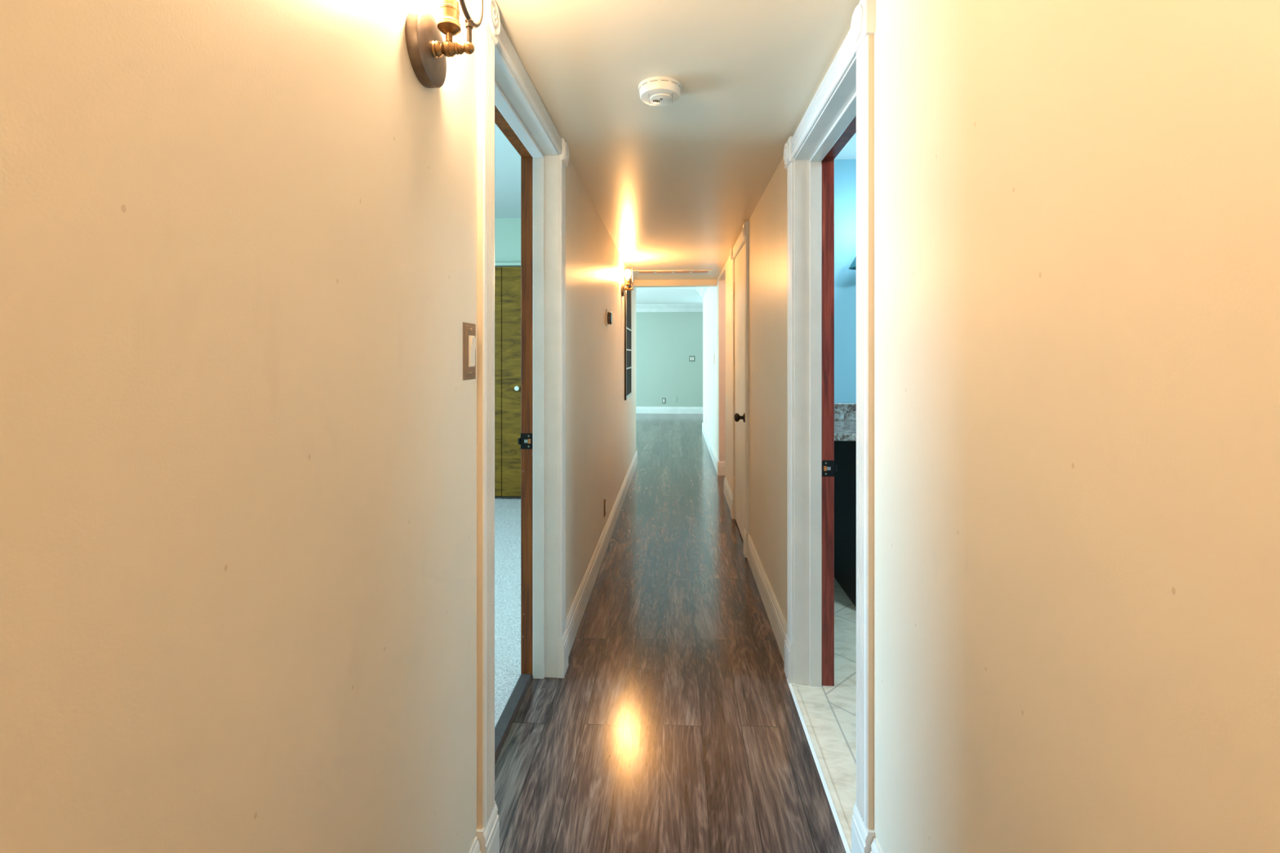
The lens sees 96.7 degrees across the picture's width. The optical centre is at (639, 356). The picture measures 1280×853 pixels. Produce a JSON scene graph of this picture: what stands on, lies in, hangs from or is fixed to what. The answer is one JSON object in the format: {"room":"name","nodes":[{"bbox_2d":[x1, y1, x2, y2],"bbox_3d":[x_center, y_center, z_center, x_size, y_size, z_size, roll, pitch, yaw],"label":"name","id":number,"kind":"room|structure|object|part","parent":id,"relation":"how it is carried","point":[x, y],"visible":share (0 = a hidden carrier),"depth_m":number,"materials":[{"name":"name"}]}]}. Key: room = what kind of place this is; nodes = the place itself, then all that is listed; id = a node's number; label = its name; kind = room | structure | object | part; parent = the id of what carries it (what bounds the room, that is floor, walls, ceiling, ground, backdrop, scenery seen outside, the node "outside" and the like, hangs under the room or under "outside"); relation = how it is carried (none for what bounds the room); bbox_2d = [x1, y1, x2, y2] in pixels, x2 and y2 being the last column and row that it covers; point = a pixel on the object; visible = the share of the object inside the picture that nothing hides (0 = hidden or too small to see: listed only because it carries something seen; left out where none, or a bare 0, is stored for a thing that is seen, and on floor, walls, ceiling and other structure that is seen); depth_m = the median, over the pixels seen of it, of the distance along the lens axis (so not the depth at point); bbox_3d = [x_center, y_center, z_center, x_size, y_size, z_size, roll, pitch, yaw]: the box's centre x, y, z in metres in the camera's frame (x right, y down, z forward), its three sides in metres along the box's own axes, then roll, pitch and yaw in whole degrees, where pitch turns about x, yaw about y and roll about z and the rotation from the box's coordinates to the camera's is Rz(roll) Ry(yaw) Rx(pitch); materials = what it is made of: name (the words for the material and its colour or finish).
{"room":"home hallway","nodes":[
{"label":"home hallway","id":0,"kind":"room"},
{"bbox_2d":[0,0,635,852],"bbox_3d":[-0.395,-0.020,1.988,0.135,2.500,9.120,0,0,4],"label":"wall","id":1,"kind":"structure","parent":0,"point":[238,238],"depth_m":0.59,"materials":[{"name":"paint"}]},
{"bbox_2d":[404,0,483,88],"bbox_3d":[-0.340,-0.603,1.008,0.096,0.240,0.132,0,0,4],"label":"wall sconce","id":2,"kind":"object","parent":1,"relation":"attached to","point":[428,51],"visible":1,"depth_m":0.99,"materials":[{"name":"brown metal"}]},
{"bbox_2d":[437,0,461,41],"bbox_3d":[-0.338,-0.591,1.008,0.040,0.075,0.040,0,0,4],"label":"socket","id":3,"kind":"object","parent":2,"relation":"attached to","point":[448,22],"depth_m":1.00,"materials":[{"name":"gold metal"}]},
{"bbox_3d":[-0.330,-0.545,1.008,0.076,0.027,0.027,0,0,4],"label":"arm","id":4,"kind":"part","parent":2,"relation":"part of","materials":[{"name":"gold metal"}]},
{"bbox_3d":[-0.302,-0.576,1.006,0.015,0.045,0.015,0,0,4],"label":"upright rod","id":5,"kind":"part","parent":2,"relation":"part of","materials":[{"name":"brown metal"}]},
{"bbox_2d":[462,321,476,380],"bbox_3d":[-0.367,-0.011,1.243,0.012,0.124,0.076,0,0,4],"label":"light switch","id":6,"kind":"object","parent":1,"relation":"attached to","point":[469,339],"visible":1,"depth_m":1.23,"materials":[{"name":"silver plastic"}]},
{"bbox_3d":[-0.368,-0.011,1.243,0.003,0.068,0.033,0,0,4],"label":"rocker frame","id":7,"kind":"part","parent":6,"relation":"part of","materials":[{"name":"beige plastic"}]},
{"bbox_2d":[475,0,568,852],"bbox_3d":[-0.400,0.197,1.779,0.184,2.066,0.980,0,0,4],"label":"door frame","id":8,"kind":"structure","parent":1,"relation":"in","point":[508,98],"depth_m":2.17,"materials":[{"name":"white paint"}]},
{"bbox_3d":[-0.359,0.151,1.334,0.018,1.848,0.078,0,0,4],"label":"casing","id":9,"kind":"part","parent":8,"relation":"part of","materials":[{"name":"white paint"}]},
{"bbox_3d":[-0.439,0.325,2.175,0.055,0.060,0.006,0,0,4],"label":"strike plate","id":10,"kind":"part","parent":8,"relation":"part of","materials":[{"name":"black metal"}]},
{"bbox_3d":[-0.331,-0.802,1.775,0.018,0.061,0.802,0,0,4],"label":"head casing","id":11,"kind":"part","parent":8,"relation":"part of","materials":[{"name":"white paint"}]},
{"bbox_3d":[-0.304,0.151,2.216,0.018,1.848,0.078,0,0,4],"label":"casing","id":12,"kind":"part","parent":8,"relation":"part of","materials":[{"name":"white paint"}]},
{"bbox_2d":[469,450,637,852],"bbox_3d":[-2.042,1.157,2.098,3.464,0.145,9.134,0,0,4],"label":"baseboard","id":13,"kind":"structure","parent":1,"relation":"attached to","point":[575,616],"depth_m":3.02,"materials":[{"name":"white paint"}]},
{"bbox_2d":[604,495,606,517],"bbox_3d":[-0.220,0.958,3.621,0.010,0.124,0.076,0,0,4],"label":"wall outlet","id":14,"kind":"object","parent":1,"relation":"attached to","point":[605,498],"visible":1,"depth_m":3.60,"materials":[{"name":"brown plastic"}]},
{"bbox_2d":[605,309,612,326],"bbox_3d":[-0.202,-0.252,3.755,0.031,0.111,0.111,0,0,4],"label":"thermostat","id":15,"kind":"object","parent":1,"relation":"attached to","point":[608,314],"visible":1,"depth_m":3.72,"materials":[{"name":"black plastic"}]},
{"bbox_2d":[621,267,632,296],"bbox_3d":[-0.106,-0.623,4.776,0.096,0.240,0.132,0,0,4],"label":"wall sconce","id":16,"kind":"object","parent":1,"relation":"attached to","point":[628,273],"visible":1,"depth_m":4.76,"materials":[{"name":"brown metal"}]},
{"bbox_2d":[625,279,630,287],"bbox_3d":[-0.104,-0.611,4.776,0.040,0.075,0.040,0,0,4],"label":"socket","id":17,"kind":"object","parent":16,"relation":"attached to","point":[627,281],"depth_m":4.76,"materials":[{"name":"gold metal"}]},
{"bbox_3d":[-0.104,-0.690,4.776,0.057,0.083,0.057,0,0,4],"label":"bulb","id":18,"kind":"part","parent":16,"relation":"part of","materials":[{"name":"white glass"}]},
{"bbox_2d":[624,270,631,399],"bbox_3d":[-0.111,-0.185,5.337,0.016,1.150,0.600,0,0,4],"label":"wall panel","id":19,"kind":"object","parent":1,"relation":"attached to","point":[627,293],"visible":0.76,"depth_m":5.23,"materials":[{"name":"black metal"}]},
{"bbox_3d":[-0.114,-0.185,5.337,0.008,1.090,0.540,0,0,4],"label":"pane","id":20,"kind":"part","parent":19,"relation":"part of","materials":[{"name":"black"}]},
{"bbox_2d":[494,123,520,217],"bbox_3d":[-2.002,-1.215,2.329,3.114,0.050,5.400,0,0,4],"label":"ceiling","id":21,"kind":"structure","parent":0,"point":[507,159],"depth_m":3.80,"materials":[{"name":"paint"}]},
{"bbox_2d":[494,217,520,266],"bbox_3d":[-2.002,-0.020,2.339,3.113,2.500,5.420,0,0,4],"label":"wall","id":22,"kind":"structure","parent":0,"point":[507,230],"depth_m":4.90,"materials":[{"name":"paint"}]},
{"bbox_2d":[494,262,520,498],"bbox_3d":[-1.200,0.215,4.863,1.600,2.030,0.081,0,0,4],"label":"door","id":23,"kind":"structure","parent":22,"relation":"in","point":[507,279],"depth_m":4.86,"materials":[{"name":"green wood"}]},
{"bbox_3d":[-1.199,-0.787,4.879,1.600,0.025,0.050,0,0,4],"label":"head trim","id":24,"kind":"part","parent":23,"relation":"part of","materials":[{"name":"paint"}]},
{"bbox_2d":[635,311,702,407],"bbox_3d":[0.763,-0.020,12.266,8.200,2.500,0.100,0,0,4],"label":"wall","id":25,"kind":"structure","parent":0,"point":[665,341],"depth_m":12.22,"materials":[{"name":"paint"}]},
{"bbox_2d":[635,303,702,311],"bbox_3d":[0.756,-1.032,12.159,8.000,0.155,0.114,0,0,4],"label":"crown molding","id":26,"kind":"structure","parent":25,"relation":"attached to","point":[689,307],"depth_m":12.17,"materials":[{"name":"white paint"}]},
{"bbox_2d":[635,406,702,413],"bbox_3d":[0.759,1.157,12.209,8.000,0.145,0.014,0,0,4],"label":"baseboard","id":27,"kind":"structure","parent":25,"relation":"attached to","point":[645,410],"depth_m":12.21,"materials":[{"name":"white paint"}]},
{"bbox_2d":[673,395,676,402],"bbox_3d":[0.755,0.920,12.213,0.074,0.124,0.007,0,0,4],"label":"wall outlet","id":28,"kind":"object","parent":25,"relation":"attached to","point":[674,397],"visible":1,"depth_m":12.21,"materials":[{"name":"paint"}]},
{"bbox_2d":[688,355,694,361],"bbox_3d":[1.114,0.050,12.189,0.122,0.124,0.011,0,0,4],"label":"light switch","id":29,"kind":"object","parent":25,"relation":"attached to","point":[691,358],"visible":1,"depth_m":12.19,"materials":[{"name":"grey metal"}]},
{"bbox_2d":[635,287,702,304],"bbox_3d":[0.520,-1.135,8.364,8.200,0.050,7.920,0,0,4],"label":"ceiling","id":30,"kind":"structure","parent":0,"point":[644,295],"depth_m":10.45,"materials":[{"name":"paint"}]},
{"bbox_2d":[494,413,856,852],"bbox_3d":[0.299,1.250,4.811,8.200,0.059,14.840,0,0,4],"label":"floor","id":31,"kind":"structure","parent":0,"point":[673,724],"depth_m":2.00,"materials":[{"name":"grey wood"}]},
{"bbox_2d":[494,673,533,762],"bbox_3d":[-0.459,1.223,1.779,0.047,0.014,0.810,0,0,4],"label":"threshold","id":32,"kind":"object","parent":31,"relation":"on","point":[505,721],"visible":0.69,"depth_m":1.95,"materials":[{"name":"grey wood"}]},
{"bbox_2d":[786,679,850,852],"bbox_3d":[0.538,1.228,1.769,0.011,0.004,0.788,0,0,4],"label":"threshold","id":33,"kind":"object","parent":31,"relation":"on","point":[819,768],"visible":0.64,"depth_m":1.66,"materials":[{"name":"white"}]},
{"bbox_2d":[834,440,856,607],"bbox_3d":[1.575,0.815,2.933,1.020,0.829,0.590,0,0,4],"label":"bathroom vanity","id":34,"kind":"object","parent":31,"relation":"on","point":[845,451],"visible":0.02,"depth_m":2.94,"materials":[{"name":"black wood"}]},
{"bbox_2d":[834,403,856,440],"bbox_3d":[1.456,0.334,2.944,1.300,0.131,0.598,0,0,4],"label":"countertop","id":35,"kind":"structure","parent":34,"relation":"on","point":[845,414],"depth_m":3.16,"materials":[{"name":"grey stone"}]},
{"bbox_2d":[634,279,716,287],"bbox_3d":[0.390,-1.020,6.268,0.900,0.500,0.120,0,0,4],"label":"wall header","id":36,"kind":"structure","parent":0,"point":[692,282],"depth_m":6.21,"materials":[{"name":"paint"}]},
{"bbox_2d":[494,0,860,279],"bbox_3d":[0.114,-0.856,1.806,1.177,0.040,8.820,0,0,4],"label":"ceiling","id":37,"kind":"structure","parent":0,"point":[675,186],"depth_m":1.84,"materials":[{"name":"paint"}]},
{"bbox_2d":[638,75,681,106],"bbox_3d":[0.062,-0.815,1.765,0.134,0.042,0.134,0,0,4],"label":"smoke detector","id":38,"kind":"object","parent":37,"relation":"attached to","point":[660,91],"visible":1,"depth_m":1.73,"materials":[{"name":"beige plastic"}]},
{"bbox_2d":[632,269,712,275],"bbox_3d":[0.316,-0.832,5.651,0.790,0.009,0.280,0,0,4],"label":"ceiling vent","id":39,"kind":"object","parent":37,"relation":"in","point":[701,271],"visible":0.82,"depth_m":5.59,"materials":[{"name":"white metal"}]},
{"bbox_2d":[719,280,725,461],"bbox_3d":[1.894,0.060,5.864,2.148,2.340,0.100,0,0,4],"label":"wall","id":40,"kind":"structure","parent":0,"point":[722,282],"depth_m":5.88,"materials":[{"name":"paint"}]},
{"bbox_2d":[834,159,856,403],"bbox_3d":[1.750,-0.020,1.660,2.113,2.500,3.330,0,0,4],"label":"wall","id":41,"kind":"structure","parent":0,"point":[845,170],"depth_m":3.26,"materials":[{"name":"paint"}]},
{"bbox_2d":[834,403,856,420],"bbox_3d":[1.473,0.317,3.231,1.300,0.097,0.023,0,0,4],"label":"backsplash","id":42,"kind":"structure","parent":41,"relation":"attached to","point":[842,411],"depth_m":3.24,"materials":[{"name":"stone"}]},
{"bbox_2d":[848,256,856,270],"bbox_3d":[1.262,-0.619,3.186,0.140,0.262,0.258,0,0,38],"label":"lamp","id":43,"kind":"object","parent":41,"relation":"attached to","point":[853,266],"visible":0.15,"depth_m":3.13,"materials":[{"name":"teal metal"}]},
{"bbox_2d":[834,132,856,159],"bbox_3d":[1.752,-1.155,1.694,2.114,0.050,3.200,0,0,4],"label":"ceiling","id":44,"kind":"structure","parent":0,"point":[849,151],"depth_m":3.14,"materials":[{"name":"paint"}]},
{"bbox_2d":[702,0,1279,852],"bbox_3d":[0.734,-0.020,3.336,0.150,2.500,11.950,0,0,4],"label":"wall","id":45,"kind":"structure","parent":0,"point":[1077,202],"depth_m":0.66,"materials":[{"name":"paint"}]},
{"bbox_2d":[695,286,707,298],"bbox_3d":[2.580,-1.032,7.762,3.514,0.155,3.114,0,0,4],"label":"crown molding","id":46,"kind":"structure","parent":45,"relation":"attached to","point":[701,291],"depth_m":8.83,"materials":[{"name":"white paint"}]},
{"bbox_2d":[702,422,725,475],"bbox_3d":[2.688,1.157,7.483,3.564,0.145,3.458,0,0,4],"label":"baseboard","id":47,"kind":"structure","parent":45,"relation":"attached to","point":[720,466],"depth_m":6.33,"materials":[{"name":"white paint"}]},
{"bbox_2d":[729,221,749,557],"bbox_3d":[0.728,0.202,3.927,0.208,2.057,0.912,0,0,4],"label":"door","id":48,"kind":"structure","parent":45,"relation":"in","point":[740,252],"depth_m":3.86,"materials":[{"name":"white paint"}]},
{"bbox_3d":[0.711,0.166,4.337,0.018,1.818,0.078,0,0,4],"label":"casing","id":49,"kind":"part","parent":48,"relation":"part of","materials":[{"name":"white paint"}]},
{"bbox_3d":[0.686,-0.781,3.930,0.018,0.078,0.734,0,0,4],"label":"head casing","id":50,"kind":"part","parent":48,"relation":"part of","materials":[{"name":"white paint"}]},
{"bbox_3d":[0.642,0.395,3.667,0.068,0.062,0.062,0,0,4],"label":"knob","id":51,"kind":"part","parent":48,"relation":"part of","materials":[{"name":"black metal"}]},
{"bbox_3d":[0.661,0.166,3.523,0.018,1.818,0.078,0,0,4],"label":"casing","id":52,"kind":"part","parent":48,"relation":"part of","materials":[{"name":"white paint"}]},
{"bbox_2d":[724,476,881,852],"bbox_3d":[0.522,1.157,1.255,0.014,0.145,7.770,0,0,4],"label":"baseboard","id":53,"kind":"structure","parent":45,"relation":"attached to","point":[777,621],"depth_m":2.70,"materials":[{"name":"white paint"}]},
{"bbox_2d":[783,0,875,852],"bbox_3d":[0.619,0.203,1.749,0.184,2.055,0.942,0,0,4],"label":"door frame","id":54,"kind":"structure","parent":45,"relation":"in","point":[842,105],"depth_m":2.11,"materials":[{"name":"white paint"}]},
{"bbox_3d":[0.577,0.167,2.174,0.018,1.816,0.078,0,0,4],"label":"casing","id":55,"kind":"part","parent":54,"relation":"part of","materials":[{"name":"white paint"}]},
{"bbox_3d":[0.551,-0.779,1.753,0.018,0.078,0.762,0,0,4],"label":"head casing","id":56,"kind":"part","parent":54,"relation":"part of","materials":[{"name":"white paint"}]},
{"bbox_3d":[0.706,0.418,2.117,0.055,0.060,0.006,0,0,4],"label":"strike plate","id":57,"kind":"part","parent":54,"relation":"part of","materials":[{"name":"black metal"}]},
{"bbox_3d":[0.525,0.167,1.332,0.018,1.816,0.078,0,0,4],"label":"casing","id":58,"kind":"part","parent":54,"relation":"part of","materials":[{"name":"white paint"}]}
]}

